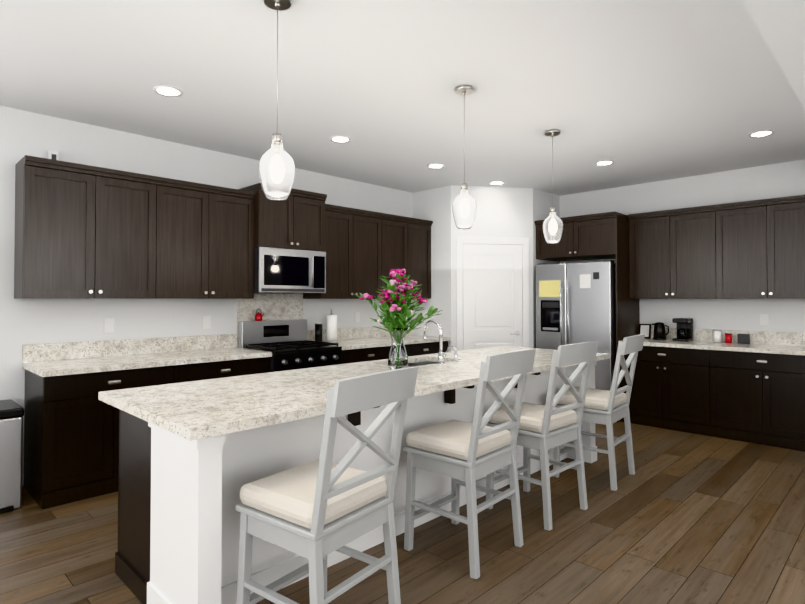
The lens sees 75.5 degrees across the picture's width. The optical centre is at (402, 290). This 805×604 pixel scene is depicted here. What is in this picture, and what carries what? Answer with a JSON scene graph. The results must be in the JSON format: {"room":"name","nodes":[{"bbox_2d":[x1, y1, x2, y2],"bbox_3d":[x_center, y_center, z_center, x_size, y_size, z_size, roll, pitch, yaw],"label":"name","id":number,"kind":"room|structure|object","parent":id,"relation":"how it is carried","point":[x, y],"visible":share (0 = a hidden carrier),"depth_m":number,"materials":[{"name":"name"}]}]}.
{"room":"kitchen","nodes":[
{"label":"kitchen","id":0,"kind":"room"},
{"bbox_2d":[0,106,483,486],"bbox_3d":[-2.277,0.061,4.442,0.120,2.770,10.090,-1,-1,44],"label":"wall","id":1,"kind":"structure","parent":0,"point":[23,321],"depth_m":4.33,"materials":[{"name":"white paint"}]},
{"bbox_2d":[48,150,57,159],"bbox_3d":[-2.630,-0.989,3.915,0.047,0.130,0.060,-1,-1,44],"label":"sensor","id":2,"kind":"object","parent":1,"relation":"attached to","point":[53,154],"visible":0.5,"depth_m":3.90,"materials":[{"name":"white plastic"}]},
{"bbox_2d":[14,159,165,298],"bbox_3d":[-2.387,-0.415,4.015,0.327,0.948,0.936,-1,-1,44],"label":"upper cabinet","id":3,"kind":"object","parent":1,"relation":"attached to","point":[82,231],"depth_m":3.84,"materials":[{"name":"brown wood"}]},
{"bbox_2d":[104,318,113,332],"bbox_3d":[-2.388,0.283,4.232,0.008,0.118,0.075,-1,-1,44],"label":"electrical outlet","id":4,"kind":"object","parent":1,"relation":"attached to","point":[108,325],"visible":1,"depth_m":4.23,"materials":[{"name":"white plastic"}]},
{"bbox_2d":[203,316,210,328],"bbox_3d":[-1.814,0.292,4.817,0.008,0.118,0.075,-1,-1,44],"label":"electrical outlet","id":5,"kind":"object","parent":1,"relation":"attached to","point":[206,322],"visible":1,"depth_m":4.82,"materials":[{"name":"white plastic"}]},
{"bbox_2d":[166,179,253,298],"bbox_3d":[-1.816,-0.406,4.596,0.327,0.948,0.934,-1,-1,44],"label":"upper cabinet","id":6,"kind":"object","parent":1,"relation":"attached to","point":[210,230],"depth_m":4.50,"materials":[{"name":"brown wood"}]},
{"bbox_2d":[22,326,413,361],"bbox_3d":[-1.324,0.484,5.302,0.021,0.130,4.172,-1,-1,44],"label":"backsplash","id":7,"kind":"structure","parent":1,"relation":"attached to","point":[47,352],"depth_m":4.42,"materials":[{"name":"beige stone"}]},
{"bbox_2d":[242,183,325,251],"bbox_3d":[-1.198,-0.677,5.181,0.397,0.548,0.761,-1,-1,44],"label":"upper cabinet","id":8,"kind":"object","parent":1,"relation":"attached to","point":[297,222],"depth_m":5.02,"materials":[{"name":"brown wood"}]},
{"bbox_2d":[254,247,325,292],"bbox_3d":[-1.173,-0.188,5.149,0.460,0.420,0.754,-1,-1,44],"label":"microwave","id":9,"kind":"object","parent":8,"relation":"attached to","point":[279,270],"visible":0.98,"depth_m":4.97,"materials":[{"name":"grey metal"}]},
{"bbox_2d":[303,207,385,298],"bbox_3d":[-0.635,-0.387,5.800,0.327,0.948,0.918,-1,-1,44],"label":"upper cabinet","id":10,"kind":"object","parent":1,"relation":"attached to","point":[355,240],"depth_m":5.67,"materials":[{"name":"brown wood"}]},
{"bbox_2d":[355,312,359,321],"bbox_3d":[-0.531,0.312,6.123,0.008,0.118,0.075,-1,-1,44],"label":"electrical outlet","id":11,"kind":"object","parent":1,"relation":"attached to","point":[357,316],"visible":1,"depth_m":6.12,"materials":[{"name":"white plastic"}]},
{"bbox_2d":[386,215,432,298],"bbox_3d":[-0.075,-0.378,6.370,0.327,0.948,0.919,-1,-1,44],"label":"upper cabinet","id":12,"kind":"object","parent":1,"relation":"attached to","point":[408,241],"depth_m":6.33,"materials":[{"name":"brown wood"}]},
{"bbox_2d":[0,421,804,603],"bbox_3d":[0.702,1.430,1.496,8.470,0.060,10.090,-1,-1,44],"label":"floor","id":13,"kind":"structure","parent":0,"point":[678,517],"depth_m":2.93,"materials":[{"name":"brown wood"}]},
{"bbox_2d":[0,399,23,513],"bbox_3d":[-2.756,1.101,3.456,0.445,0.660,0.323,-1,-1,44],"label":"trash can","id":14,"kind":"object","parent":13,"relation":"on","point":[11,438],"visible":1,"depth_m":3.38,"materials":[{"name":"silver metal"}]},
{"bbox_2d":[23,366,185,509],"bbox_3d":[-2.250,1.003,3.932,0.608,0.870,0.900,-1,-1,44],"label":"base cabinet","id":15,"kind":"object","parent":13,"relation":"on","point":[71,437],"depth_m":3.57,"materials":[{"name":"brown wood"}]},
{"bbox_2d":[22,346,271,377],"bbox_3d":[-1.969,0.552,4.196,0.648,0.040,1.692,-1,-1,44],"label":"countertop","id":16,"kind":"structure","parent":15,"relation":"on","point":[60,366],"depth_m":3.94,"materials":[{"name":"beige stone"}]},
{"bbox_2d":[186,358,269,381],"bbox_3d":[-1.705,1.012,4.487,0.608,0.870,0.897,-1,-1,44],"label":"base cabinet","id":17,"kind":"object","parent":13,"relation":"on","point":[244,366],"depth_m":4.30,"materials":[{"name":"brown wood"}]},
{"bbox_2d":[239,319,341,371],"bbox_3d":[-1.067,0.875,5.028,0.709,1.160,0.750,-1,-1,44],"label":"range","id":18,"kind":"object","parent":13,"relation":"on","point":[288,344],"visible":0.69,"depth_m":5.00,"materials":[{"name":"grey metal"}]},
{"bbox_2d":[255,309,263,320],"bbox_3d":[-1.411,0.235,5.142,0.072,0.122,0.097,-1,-1,44],"label":"kettle","id":19,"kind":"object","parent":18,"relation":"on","point":[258,316],"visible":1,"depth_m":5.11,"materials":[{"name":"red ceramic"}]},
{"bbox_2d":[235,367,417,603],"bbox_3d":[-0.290,0.855,2.077,0.598,1.111,0.478,-1,-1,36],"label":"stool","id":20,"kind":"object","parent":13,"relation":"on","point":[315,513],"visible":1,"depth_m":1.97,"materials":[{"name":"grey paint"}]},
{"bbox_2d":[115,362,596,603],"bbox_3d":[0.107,0.997,3.530,0.940,0.870,3.480,-1,-1,44],"label":"kitchen island","id":21,"kind":"object","parent":13,"relation":"on","point":[195,456],"depth_m":2.41,"materials":[{"name":"white paint"}]},
{"bbox_2d":[98,346,609,441],"bbox_3d":[0.121,0.542,3.523,1.080,0.040,3.610,-1,-1,44],"label":"island countertop","id":22,"kind":"structure","parent":21,"relation":"on","point":[208,408],"depth_m":2.57,"materials":[{"name":"beige stone"}]},
{"bbox_2d":[354,269,441,369],"bbox_3d":[0.000,0.186,3.462,0.522,0.668,0.562,-1,-1,44],"label":"vase","id":23,"kind":"object","parent":22,"relation":"on","point":[393,298],"visible":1,"depth_m":3.40,"materials":[{"name":"green plant"}]},
{"bbox_2d":[386,358,437,365],"bbox_3d":[0.114,0.666,3.892,0.390,0.222,0.650,-1,-1,44],"label":"sink","id":24,"kind":"object","parent":22,"relation":"in","point":[421,361],"depth_m":4.19,"materials":[{"name":"silver metal"}]},
{"bbox_2d":[423,320,458,364],"bbox_3d":[0.282,0.367,3.825,0.195,0.316,0.218,-1,-1,44],"label":"faucet","id":25,"kind":"object","parent":22,"relation":"on","point":[441,355],"visible":1,"depth_m":3.72,"materials":[{"name":"silver metal"}]},
{"bbox_2d":[342,346,405,363],"bbox_3d":[-0.533,1.030,5.681,0.608,0.870,0.917,-1,-1,44],"label":"base cabinet","id":26,"kind":"object","parent":13,"relation":"on","point":[375,352],"depth_m":5.41,"materials":[{"name":"brown wood"}]},
{"bbox_2d":[333,334,449,349],"bbox_3d":[-0.239,0.580,5.958,0.648,0.040,1.714,-1,-1,44],"label":"countertop","id":27,"kind":"structure","parent":26,"relation":"on","point":[346,343],"depth_m":5.84,"materials":[{"name":"beige stone"}]},
{"bbox_2d":[315,323,322,341],"bbox_3d":[-0.890,0.446,5.520,0.084,0.211,0.084,-1,-1,44],"label":"canister","id":28,"kind":"object","parent":27,"relation":"on","point":[318,331],"visible":0.79,"depth_m":5.49,"materials":[{"name":"black ceramic"}]},
{"bbox_2d":[325,309,338,342],"bbox_3d":[-0.764,0.377,5.607,0.150,0.353,0.150,-1,-1,44],"label":"paper towel holder","id":29,"kind":"object","parent":27,"relation":"on","point":[331,328],"visible":0.98,"depth_m":5.56,"materials":[{"name":"white paper"}]},
{"bbox_2d":[406,342,447,355],"bbox_3d":[0.026,1.039,6.249,0.608,0.870,0.917,-1,-1,44],"label":"base cabinet","id":30,"kind":"object","parent":13,"relation":"on","point":[419,348],"depth_m":6.05,"materials":[{"name":"brown wood"}]},
{"bbox_2d":[403,349,535,578],"bbox_3d":[0.373,0.868,2.859,0.610,1.110,0.501,-1,-1,44],"label":"stool","id":31,"kind":"object","parent":13,"relation":"on","point":[459,453],"visible":1,"depth_m":2.76,"materials":[{"name":"grey paint"}]},
{"bbox_2d":[486,342,597,530],"bbox_3d":[0.913,0.876,3.392,0.606,1.110,0.494,-1,-1,44],"label":"stool","id":32,"kind":"object","parent":13,"relation":"on","point":[546,427],"visible":0.94,"depth_m":3.25,"materials":[{"name":"grey paint"}]},
{"bbox_2d":[536,260,615,390],"bbox_3d":[2.216,0.570,6.346,0.935,1.812,0.786,-1,-1,44],"label":"fridge","id":33,"kind":"object","parent":13,"relation":"on","point":[575,302],"visible":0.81,"depth_m":6.04,"materials":[{"name":"grey metal"}]},
{"bbox_2d":[553,334,644,490],"bbox_3d":[1.536,0.886,4.036,0.598,1.111,0.478,-1,-1,39],"label":"stool","id":34,"kind":"object","parent":13,"relation":"on","point":[607,408],"visible":0.79,"depth_m":3.88,"materials":[{"name":"grey paint"}]},
{"bbox_2d":[620,347,701,434],"bbox_3d":[2.996,1.031,5.723,0.950,0.870,0.608,-1,-1,44],"label":"base cabinet","id":35,"kind":"object","parent":13,"relation":"on","point":[666,393],"depth_m":5.49,"materials":[{"name":"brown wood"}]},
{"bbox_2d":[702,351,804,451],"bbox_3d":[3.609,1.022,5.120,1.010,0.870,0.608,-1,-1,44],"label":"base cabinet","id":36,"kind":"object","parent":13,"relation":"on","point":[703,383],"depth_m":4.95,"materials":[{"name":"brown wood"}]},
{"bbox_2d":[618,339,804,354],"bbox_3d":[3.913,0.562,4.801,3.560,0.040,0.648,-1,-1,44],"label":"countertop","id":37,"kind":"structure","parent":36,"relation":"on","point":[697,344],"depth_m":5.21,"materials":[{"name":"beige stone"}]},
{"bbox_2d":[639,324,650,337],"bbox_3d":[2.885,0.479,6.189,0.130,0.168,0.046,-1,-1,44],"label":"framed picture","id":38,"kind":"object","parent":37,"relation":"on","point":[645,329],"visible":0.71,"depth_m":6.18,"materials":[{"name":"black paper"}]},
{"bbox_2d":[652,322,668,339],"bbox_3d":[2.967,0.459,5.979,0.185,0.200,0.136,-1,-1,44],"label":"electric kettle","id":39,"kind":"object","parent":37,"relation":"on","point":[659,333],"visible":1,"depth_m":5.94,"materials":[{"name":"black plastic"}]},
{"bbox_2d":[672,318,692,341],"bbox_3d":[3.127,0.431,5.802,0.153,0.251,0.212,-1,-1,44],"label":"coffee maker","id":40,"kind":"object","parent":37,"relation":"on","point":[684,329],"visible":1,"depth_m":5.77,"materials":[{"name":"black plastic"}]},
{"bbox_2d":[713,329,721,341],"bbox_3d":[3.394,0.485,5.602,0.083,0.135,0.083,-1,-1,32],"label":"jar","id":41,"kind":"object","parent":37,"relation":"on","point":[717,333],"depth_m":5.57,"materials":[{"name":"white ceramic"}]},
{"bbox_2d":[725,333,731,342],"bbox_3d":[3.451,0.501,5.502,0.060,0.102,0.062,-1,-1,44],"label":"jar","id":42,"kind":"object","parent":37,"relation":"on","point":[728,336],"depth_m":5.48,"materials":[{"name":"red ceramic"}]},
{"bbox_2d":[737,334,749,343],"bbox_3d":[3.566,0.501,5.433,0.100,0.100,0.060,-1,-1,44],"label":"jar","id":43,"kind":"object","parent":37,"relation":"on","point":[741,338],"depth_m":5.41,"materials":[{"name":"black plastic"}]},
{"bbox_2d":[0,0,804,195],"bbox_3d":[0.702,-1.310,1.538,8.470,0.320,10.090,-1,-1,44],"label":"ceiling","id":44,"kind":"structure","parent":0,"point":[641,91],"depth_m":3.33,"materials":[{"name":"white paint"}]},
{"bbox_2d":[153,86,182,96],"bbox_3d":[-1.572,-1.336,3.484,0.184,0.005,0.184,-1,-1,44],"label":"recessed light","id":45,"kind":"object","parent":44,"relation":"in","point":[168,91],"visible":1,"depth_m":3.48,"materials":[{"name":"white paint"}]},
{"bbox_2d":[259,0,294,199],"bbox_3d":[-0.579,-0.891,2.404,0.164,0.930,0.164,-1,-1,44],"label":"pendant light","id":46,"kind":"object","parent":44,"relation":"hanging from","point":[276,169],"visible":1,"depth_m":2.35,"materials":[{"name":"white glass"}]},
{"bbox_2d":[330,136,350,142],"bbox_3d":[-0.542,-1.319,4.533,0.184,0.005,0.184,-1,-1,44],"label":"recessed light","id":47,"kind":"object","parent":44,"relation":"in","point":[340,139],"visible":0.96,"depth_m":4.53,"materials":[{"name":"white paint"}]},
{"bbox_2d":[427,164,443,167],"bbox_3d":[0.348,-1.305,5.439,0.184,0.005,0.184,-1,-1,44],"label":"recessed light","id":48,"kind":"object","parent":44,"relation":"in","point":[435,166],"visible":0.96,"depth_m":5.45,"materials":[{"name":"white paint"}]},
{"bbox_2d":[452,85,476,229],"bbox_3d":[0.409,-0.875,3.438,0.164,0.930,0.164,-1,-1,44],"label":"pendant light","id":49,"kind":"object","parent":44,"relation":"hanging from","point":[464,207],"visible":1,"depth_m":3.39,"materials":[{"name":"white glass"}]},
{"bbox_2d":[489,181,504,184],"bbox_3d":[1.133,-1.293,6.238,0.184,0.005,0.184,-1,-1,44],"label":"recessed light","id":50,"kind":"object","parent":44,"relation":"in","point":[496,182],"visible":0.96,"depth_m":6.23,"materials":[{"name":"white paint"}]},
{"bbox_2d":[543,129,562,243],"bbox_3d":[1.249,-0.861,4.323,0.164,0.930,0.164,-1,-1,44],"label":"pendant light","id":51,"kind":"object","parent":44,"relation":"hanging from","point":[552,227],"visible":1,"depth_m":4.27,"materials":[{"name":"white glass"}]},
{"bbox_2d":[595,160,613,165],"bbox_3d":[2.067,-1.307,5.320,0.184,0.005,0.184,-1,-1,44],"label":"recessed light","id":52,"kind":"object","parent":44,"relation":"in","point":[603,163],"visible":1,"depth_m":5.33,"materials":[{"name":"white paint"}]},
{"bbox_2d":[748,130,774,137],"bbox_3d":[3.024,-1.322,4.382,0.184,0.005,0.184,-1,-1,44],"label":"recessed light","id":53,"kind":"object","parent":44,"relation":"in","point":[764,133],"visible":0.98,"depth_m":4.37,"materials":[{"name":"white paint"}]},
{"bbox_2d":[412,185,459,351],"bbox_3d":[0.408,0.095,6.620,0.640,2.770,0.120,-1,-1,44],"label":"wall","id":54,"kind":"structure","parent":0,"point":[435,205],"depth_m":6.47,"materials":[{"name":"white paint"}]},
{"bbox_2d":[456,237,528,350],"bbox_3d":[1.118,0.407,6.420,1.052,2.139,0.019,0,-1,-9],"label":"door frame","id":55,"kind":"structure","parent":54,"relation":"attached to","point":[523,242],"depth_m":6.42,"materials":[{"name":"white paint"}]},
{"bbox_2d":[463,244,522,349],"bbox_3d":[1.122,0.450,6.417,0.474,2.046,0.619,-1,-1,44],"label":"pantry door","id":56,"kind":"structure","parent":54,"relation":"in","point":[492,295],"depth_m":6.42,"materials":[{"name":"white paint"}]},
{"bbox_2d":[484,159,804,347],"bbox_3d":[4.198,0.071,5.071,8.220,2.770,0.120,-1,-1,44],"label":"wall","id":57,"kind":"structure","parent":0,"point":[508,212],"depth_m":5.96,"materials":[{"name":"white paint"}]},
{"bbox_2d":[535,219,589,261],"bbox_3d":[2.109,-0.625,6.599,0.566,0.448,0.637,-1,-1,44],"label":"upper cabinet","id":58,"kind":"object","parent":57,"relation":"attached to","point":[544,251],"depth_m":6.47,"materials":[{"name":"brown wood"}]},
{"bbox_2d":[566,215,625,259],"bbox_3d":[2.427,-0.629,6.287,0.565,0.448,0.637,-1,-1,44],"label":"upper cabinet","id":59,"kind":"object","parent":57,"relation":"attached to","point":[591,237],"depth_m":6.03,"materials":[{"name":"brown wood"}]},
{"bbox_2d":[626,211,661,298],"bbox_3d":[2.936,-0.384,6.001,0.505,0.948,0.327,-1,-1,44],"label":"upper cabinet","id":60,"kind":"object","parent":57,"relation":"attached to","point":[643,232],"depth_m":5.95,"materials":[{"name":"brown wood"}]},
{"bbox_2d":[662,207,705,298],"bbox_3d":[3.231,-0.388,5.710,0.564,0.948,0.327,-1,-1,44],"label":"upper cabinet","id":61,"kind":"object","parent":57,"relation":"attached to","point":[683,232],"depth_m":5.65,"materials":[{"name":"brown wood"}]},
{"bbox_2d":[644,327,804,346],"bbox_3d":[4.133,0.480,5.026,3.560,0.130,0.021,-1,-1,44],"label":"backsplash","id":62,"kind":"structure","parent":57,"relation":"attached to","point":[795,339],"depth_m":5.44,"materials":[{"name":"beige stone"}]},
{"bbox_2d":[706,203,757,298],"bbox_3d":[3.549,-0.393,5.399,0.565,0.948,0.327,-1,-1,44],"label":"upper cabinet","id":63,"kind":"object","parent":57,"relation":"attached to","point":[753,249],"depth_m":5.34,"materials":[{"name":"brown wood"}]},
{"bbox_2d":[760,314,768,325],"bbox_3d":[3.760,0.301,5.406,0.075,0.118,0.008,-1,-1,44],"label":"electrical outlet","id":64,"kind":"object","parent":57,"relation":"attached to","point":[763,319],"visible":1,"depth_m":5.40,"materials":[{"name":"white plastic"}]},
{"bbox_2d":[758,195,804,298],"bbox_3d":[3.866,-0.398,5.087,0.565,0.948,0.327,-1,-1,44],"label":"upper cabinet","id":65,"kind":"object","parent":57,"relation":"attached to","point":[781,222],"depth_m":5.05,"materials":[{"name":"brown wood"}]}
]}

